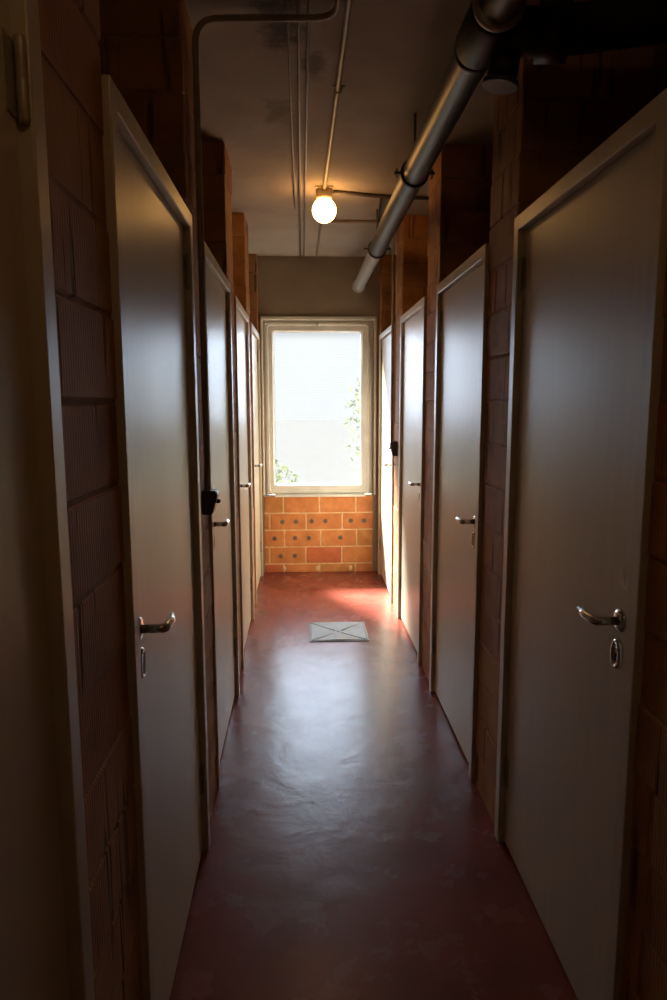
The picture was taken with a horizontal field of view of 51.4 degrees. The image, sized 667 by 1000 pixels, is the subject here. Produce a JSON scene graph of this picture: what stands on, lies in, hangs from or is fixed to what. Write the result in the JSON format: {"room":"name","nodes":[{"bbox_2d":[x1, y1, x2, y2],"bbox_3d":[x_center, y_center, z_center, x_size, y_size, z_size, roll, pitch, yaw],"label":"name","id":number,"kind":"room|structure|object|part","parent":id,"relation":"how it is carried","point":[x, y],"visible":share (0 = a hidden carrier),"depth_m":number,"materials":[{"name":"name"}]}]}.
{"room":"storage corridor","nodes":[
{"label":"storage corridor","id":0,"kind":"room"},
{"bbox_2d":[38,0,143,999],"bbox_3d":[-1.220,-0.003,1.097,1.661,2.735,0.337,0,8,-3],"label":"wall","id":1,"kind":"structure","parent":0,"point":[70,35],"depth_m":1.14,"materials":[{"name":"orange brick"}]},
{"bbox_2d":[275,420,359,482],"bbox_3d":[-1.524,-2.987,33.067,60.000,0.200,53.610,0,8,-3],"label":"ground","id":2,"kind":"structure","parent":0,"point":[314,451],"depth_m":22.62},
{"bbox_2d":[275,459,297,482],"bbox_3d":[-1.237,-0.189,9.010,1.565,0.998,1.165,0,8,-3],"label":"shrub","id":3,"kind":"object","parent":2,"relation":"on","point":[283,467],"visible":0.02,"depth_m":9.03,"materials":[{"name":"green plant"}]},
{"bbox_2d":[344,378,359,470],"bbox_3d":[1.081,-1.037,9.592,1.886,2.502,1.555,0,8,-3],"label":"shrub","id":4,"kind":"object","parent":2,"relation":"on","point":[357,390],"visible":0.04,"depth_m":9.65,"materials":[{"name":"green plant"}]},
{"bbox_2d":[257,256,380,572],"bbox_3d":[-0.135,-0.719,6.147,4.800,2.735,0.207,0,8,-3],"label":"wall","id":5,"kind":"structure","parent":0,"point":[301,534],"depth_m":6.15,"materials":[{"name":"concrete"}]},
{"bbox_2d":[260,316,376,496],"bbox_3d":[-0.127,-0.807,6.087,1.001,1.558,0.142,0,8,-3],"label":"window","id":6,"kind":"structure","parent":5,"relation":"in","point":[269,325],"depth_m":6.06,"materials":[{"name":"paint"}]},
{"bbox_3d":[-0.119,-0.040,6.162,0.800,0.018,0.077,0,8,-3],"label":"sill","id":7,"kind":"part","parent":6,"relation":"part of","materials":[{"name":"paint"}]},
{"bbox_2d":[249,254,395,333],"bbox_3d":[-0.128,-0.700,6.007,4.300,2.735,0.089,0,8,-3],"label":"wall","id":8,"kind":"structure","parent":0,"point":[386,260],"depth_m":5.82,"materials":[{"name":"orange brick"}]},
{"bbox_2d":[250,322,262,604],"bbox_3d":[-0.624,-0.300,5.530,0.144,2.080,0.919,0,8,-3],"label":"door","id":9,"kind":"structure","parent":8,"relation":"in","point":[254,335],"depth_m":5.64,"materials":[{"name":"paint"}]},
{"bbox_2d":[378,323,395,602],"bbox_3d":[0.435,-0.309,5.578,0.144,2.080,0.919,0,8,-3],"label":"door","id":10,"kind":"structure","parent":8,"relation":"in","point":[385,458],"depth_m":5.65,"materials":[{"name":"paint"}]},
{"bbox_2d":[232,213,428,610],"bbox_3d":[-0.076,-0.541,4.886,4.300,2.735,0.337,0,8,-3],"label":"wall","id":11,"kind":"structure","parent":0,"point":[412,233],"depth_m":4.62,"materials":[{"name":"orange brick"}]},
{"bbox_2d":[234,295,253,668],"bbox_3d":[-0.562,-0.125,4.287,0.144,2.080,0.919,0,8,-3],"label":"door","id":12,"kind":"structure","parent":11,"relation":"in","point":[241,319],"depth_m":4.34,"materials":[{"name":"paint"}]},
{"bbox_3d":[-0.509,-0.086,3.974,0.069,0.051,0.118,0,8,-3],"label":"handle","id":13,"kind":"part","parent":12,"relation":"part of","materials":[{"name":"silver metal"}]},
{"bbox_2d":[389,441,397,455],"bbox_3d":[0.425,-0.367,4.942,0.062,0.103,0.072,0,8,-3],"label":"light switch","id":14,"kind":"object","parent":11,"relation":"attached to","point":[393,445],"visible":0.98,"depth_m":4.91,"materials":[{"name":"black plastic"}]},
{"bbox_2d":[397,296,426,664],"bbox_3d":[0.493,-0.134,4.335,0.144,2.080,0.919,0,8,-3],"label":"door","id":15,"kind":"structure","parent":11,"relation":"in","point":[412,403],"depth_m":4.32,"materials":[{"name":"paint"}]},
{"bbox_3d":[0.470,-0.094,4.018,0.069,0.051,0.118,0,8,-3],"label":"handle","id":16,"kind":"part","parent":15,"relation":"part of","materials":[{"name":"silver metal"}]},
{"bbox_2d":[184,0,494,256],"bbox_3d":[0.038,-1.639,2.166,4.800,0.200,8.040,0,8,-3],"label":"ceiling","id":17,"kind":"structure","parent":0,"point":[398,53],"depth_m":2.87,"materials":[{"name":"concrete"}]},
{"bbox_2d":[192,0,341,490],"bbox_3d":[-0.126,-0.517,0.434,0.467,1.505,3.776,0,8,-3],"label":"conduit pipe","id":18,"kind":"object","parent":17,"relation":"attached to","point":[333,12],"visible":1,"depth_m":2.23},
{"bbox_2d":[286,0,294,208],"bbox_3d":[-0.109,-1.429,1.431,0.011,0.007,6.000,0,8,-3],"label":"cable","id":19,"kind":"object","parent":17,"relation":"attached to","point":[287,6],"visible":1,"depth_m":2.72,"materials":[{"name":"grey plastic"}]},
{"bbox_2d":[296,0,300,257],"bbox_3d":[-0.109,-1.530,2.159,0.013,0.013,7.468,0,8,-3],"label":"cable","id":20,"kind":"object","parent":17,"relation":"attached to","point":[298,2],"visible":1,"depth_m":2.82,"materials":[{"name":"grey plastic"}]},
{"bbox_2d":[303,0,309,257],"bbox_3d":[-0.078,-1.531,2.160,0.013,0.011,7.468,0,8,-3],"label":"cable","id":21,"kind":"object","parent":17,"relation":"attached to","point":[308,1],"visible":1,"depth_m":2.87,"materials":[{"name":"grey plastic"}]},
{"bbox_2d":[316,223,321,257],"bbox_3d":[-0.114,-1.970,5.282,0.015,0.015,1.169,0,8,-3],"label":"conduit pipe","id":22,"kind":"object","parent":17,"relation":"attached to","point":[319,232],"visible":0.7,"depth_m":5.19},
{"bbox_2d":[312,186,335,222],"bbox_3d":[-0.054,-1.701,4.003,0.139,0.192,0.139,0,8,-3],"label":"ceiling lamp","id":23,"kind":"object","parent":17,"relation":"attached to","point":[324,208],"visible":1,"depth_m":3.96,"materials":[{"name":"glass"}]},
{"bbox_2d":[323,0,352,188],"bbox_3d":[0.053,-1.502,1.994,0.049,0.028,3.930,0,8,-3],"label":"conduit pipe","id":24,"kind":"object","parent":17,"relation":"attached to","point":[348,4],"visible":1,"depth_m":2.63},
{"bbox_2d":[319,220,394,441],"bbox_3d":[0.161,-1.153,4.798,0.519,1.498,0.019,0,8,-3],"label":"conduit pipe","id":25,"kind":"object","parent":17,"relation":"attached to","point":[332,221],"visible":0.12,"depth_m":4.78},
{"bbox_2d":[364,209,390,258],"bbox_3d":[0.281,-1.708,4.453,0.173,0.304,0.022,0,8,-3],"label":"hanger","id":26,"kind":"object","parent":17,"relation":"attached to","point":[365,247],"visible":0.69,"depth_m":4.46,"materials":[{"name":"metal"}]},
{"bbox_3d":[0.281,-1.768,4.444,0.022,0.184,0.019,0,8,-3],"label":"rod","id":27,"kind":"part","parent":26,"relation":"part of","materials":[{"name":"grey metal"}]},
{"bbox_2d":[378,198,381,220],"bbox_3d":[0.290,-1.847,4.408,0.014,0.014,0.561,0,8,1],"label":"conduit pipe","id":28,"kind":"object","parent":17,"relation":"attached to","point":[380,199],"visible":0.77,"depth_m":4.33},
{"bbox_2d":[333,190,428,199],"bbox_3d":[0.643,-1.810,4.162,1.318,0.020,0.052,-2,8,-11],"label":"conduit pipe","id":29,"kind":"object","parent":17,"relation":"attached to","point":[334,191],"visible":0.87,"depth_m":4.08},
{"bbox_2d":[394,113,434,188],"bbox_3d":[0.350,-1.500,2.979,0.174,0.305,0.022,0,8,-3],"label":"hanger","id":30,"kind":"object","parent":17,"relation":"attached to","point":[396,172],"visible":0.7,"depth_m":2.98,"materials":[{"name":"metal"}]},
{"bbox_3d":[0.350,-1.560,2.971,0.022,0.184,0.019,0,8,-3],"label":"rod","id":31,"kind":"part","parent":30,"relation":"part of","materials":[{"name":"black metal"}]},
{"bbox_2d":[352,0,666,292],"bbox_3d":[0.959,-1.275,2.240,1.280,0.236,7.479,0,8,-3],"label":"drain pipe","id":32,"kind":"object","parent":30,"relation":"hanging from","point":[493,36],"visible":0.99,"depth_m":1.79,"materials":[{"name":"metal"}]},
{"bbox_2d":[454,46,487,74],"bbox_3d":[0.398,-1.264,1.953,0.120,0.120,0.040,0,8,-3],"label":"socket","id":33,"kind":"object","parent":32,"relation":"attached to","point":[460,67],"depth_m":1.95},
{"bbox_2d":[201,141,492,680],"bbox_3d":[-0.018,-0.366,3.643,4.300,2.735,0.337,0,8,-3],"label":"wall","id":34,"kind":"structure","parent":0,"point":[460,185],"depth_m":3.37,"materials":[{"name":"orange brick"}]},
{"bbox_2d":[204,241,239,788],"bbox_3d":[-0.497,0.051,3.044,0.144,2.080,0.919,0,8,-3],"label":"door","id":35,"kind":"structure","parent":34,"relation":"in","point":[222,523],"depth_m":3.07,"materials":[{"name":"paint"}]},
{"bbox_3d":[-0.445,0.090,2.731,0.069,0.051,0.118,0,8,-3],"label":"handle","id":36,"kind":"part","parent":35,"relation":"part of","materials":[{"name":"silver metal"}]},
{"bbox_2d":[169,571,577,999],"bbox_3d":[0.044,1.267,2.577,4.800,0.200,8.040,0,8,-3],"label":"floor","id":37,"kind":"structure","parent":0,"point":[354,853],"depth_m":2.41,"materials":[{"name":"red paint"}]},
{"bbox_2d":[309,622,368,641],"bbox_3d":[0.030,0.875,4.614,0.384,0.015,0.384,0,8,-3],"label":"drain cover","id":38,"kind":"object","parent":37,"relation":"on","point":[320,631],"visible":1,"depth_m":4.59,"materials":[{"name":"silver metal"}]},
{"bbox_2d":[98,0,666,825],"bbox_3d":[0.040,-0.190,2.400,4.300,2.735,0.337,0,8,-3],"label":"wall","id":39,"kind":"structure","parent":0,"point":[557,115],"depth_m":2.14,"materials":[{"name":"orange brick"}]},
{"bbox_2d":[101,74,210,999],"bbox_3d":[-0.430,0.226,1.801,0.144,2.080,0.919,0,8,-3],"label":"door","id":40,"kind":"structure","parent":39,"relation":"in","point":[150,230],"depth_m":1.67,"materials":[{"name":"paint"}]},
{"bbox_3d":[-0.406,0.344,1.464,0.011,0.068,0.042,0,8,-3],"label":"keyhole plate","id":41,"kind":"part","parent":40,"relation":"part of","materials":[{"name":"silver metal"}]},
{"bbox_3d":[-0.378,0.265,1.488,0.069,0.051,0.118,0,8,-3],"label":"handle","id":42,"kind":"part","parent":40,"relation":"part of","materials":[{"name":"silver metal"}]},
{"bbox_2d":[201,489,220,514],"bbox_3d":[-0.425,0.006,2.423,0.062,0.083,0.072,0,8,-3],"label":"light switch","id":43,"kind":"object","parent":39,"relation":"attached to","point":[210,499],"visible":0.98,"depth_m":2.39,"materials":[{"name":"black plastic"}]},
{"bbox_2d":[429,243,489,782],"bbox_3d":[0.551,0.042,3.092,0.144,2.080,0.919,0,8,-3],"label":"door","id":44,"kind":"structure","parent":39,"relation":"in","point":[462,298],"depth_m":3.02,"materials":[{"name":"paint"}]},
{"bbox_3d":[0.528,0.082,2.775,0.069,0.051,0.118,0,8,-3],"label":"handle","id":45,"kind":"part","parent":44,"relation":"part of","materials":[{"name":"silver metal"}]},
{"bbox_3d":[0.559,0.160,2.754,0.011,0.068,0.042,0,8,-3],"label":"keyhole plate","id":46,"kind":"part","parent":44,"relation":"part of","materials":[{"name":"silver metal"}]},
{"bbox_2d":[620,254,666,999],"bbox_3d":[1.490,0.140,0.043,1.622,2.735,2.710,0,8,-3],"label":"wall","id":47,"kind":"structure","parent":0,"point":[644,974],"depth_m":1.35,"materials":[{"name":"orange brick"}]},
{"bbox_2d":[494,88,666,999],"bbox_3d":[0.609,0.217,1.848,0.144,2.080,0.919,0,8,-3],"label":"door","id":48,"kind":"structure","parent":47,"relation":"in","point":[589,254],"depth_m":1.71,"materials":[{"name":"paint"}]},
{"bbox_3d":[0.586,0.257,1.531,0.069,0.051,0.118,0,8,-3],"label":"handle","id":49,"kind":"part","parent":48,"relation":"part of","materials":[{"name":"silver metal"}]},
{"bbox_3d":[0.617,0.336,1.511,0.011,0.068,0.042,0,8,-3],"label":"keyhole plate","id":50,"kind":"part","parent":48,"relation":"part of","materials":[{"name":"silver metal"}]},
{"bbox_3d":[-1.137,0.250,-0.698,1.661,2.735,1.453,0,8,-3],"label":"wall","id":51,"kind":"structure","parent":0,"visible":0},
{"bbox_2d":[0,0,94,999],"bbox_3d":[-0.372,0.402,0.558,0.144,2.080,0.919,0,8,-3],"label":"door","id":52,"kind":"structure","parent":51,"relation":"in","point":[46,942],"depth_m":0.88,"materials":[{"name":"paint"}]}
]}

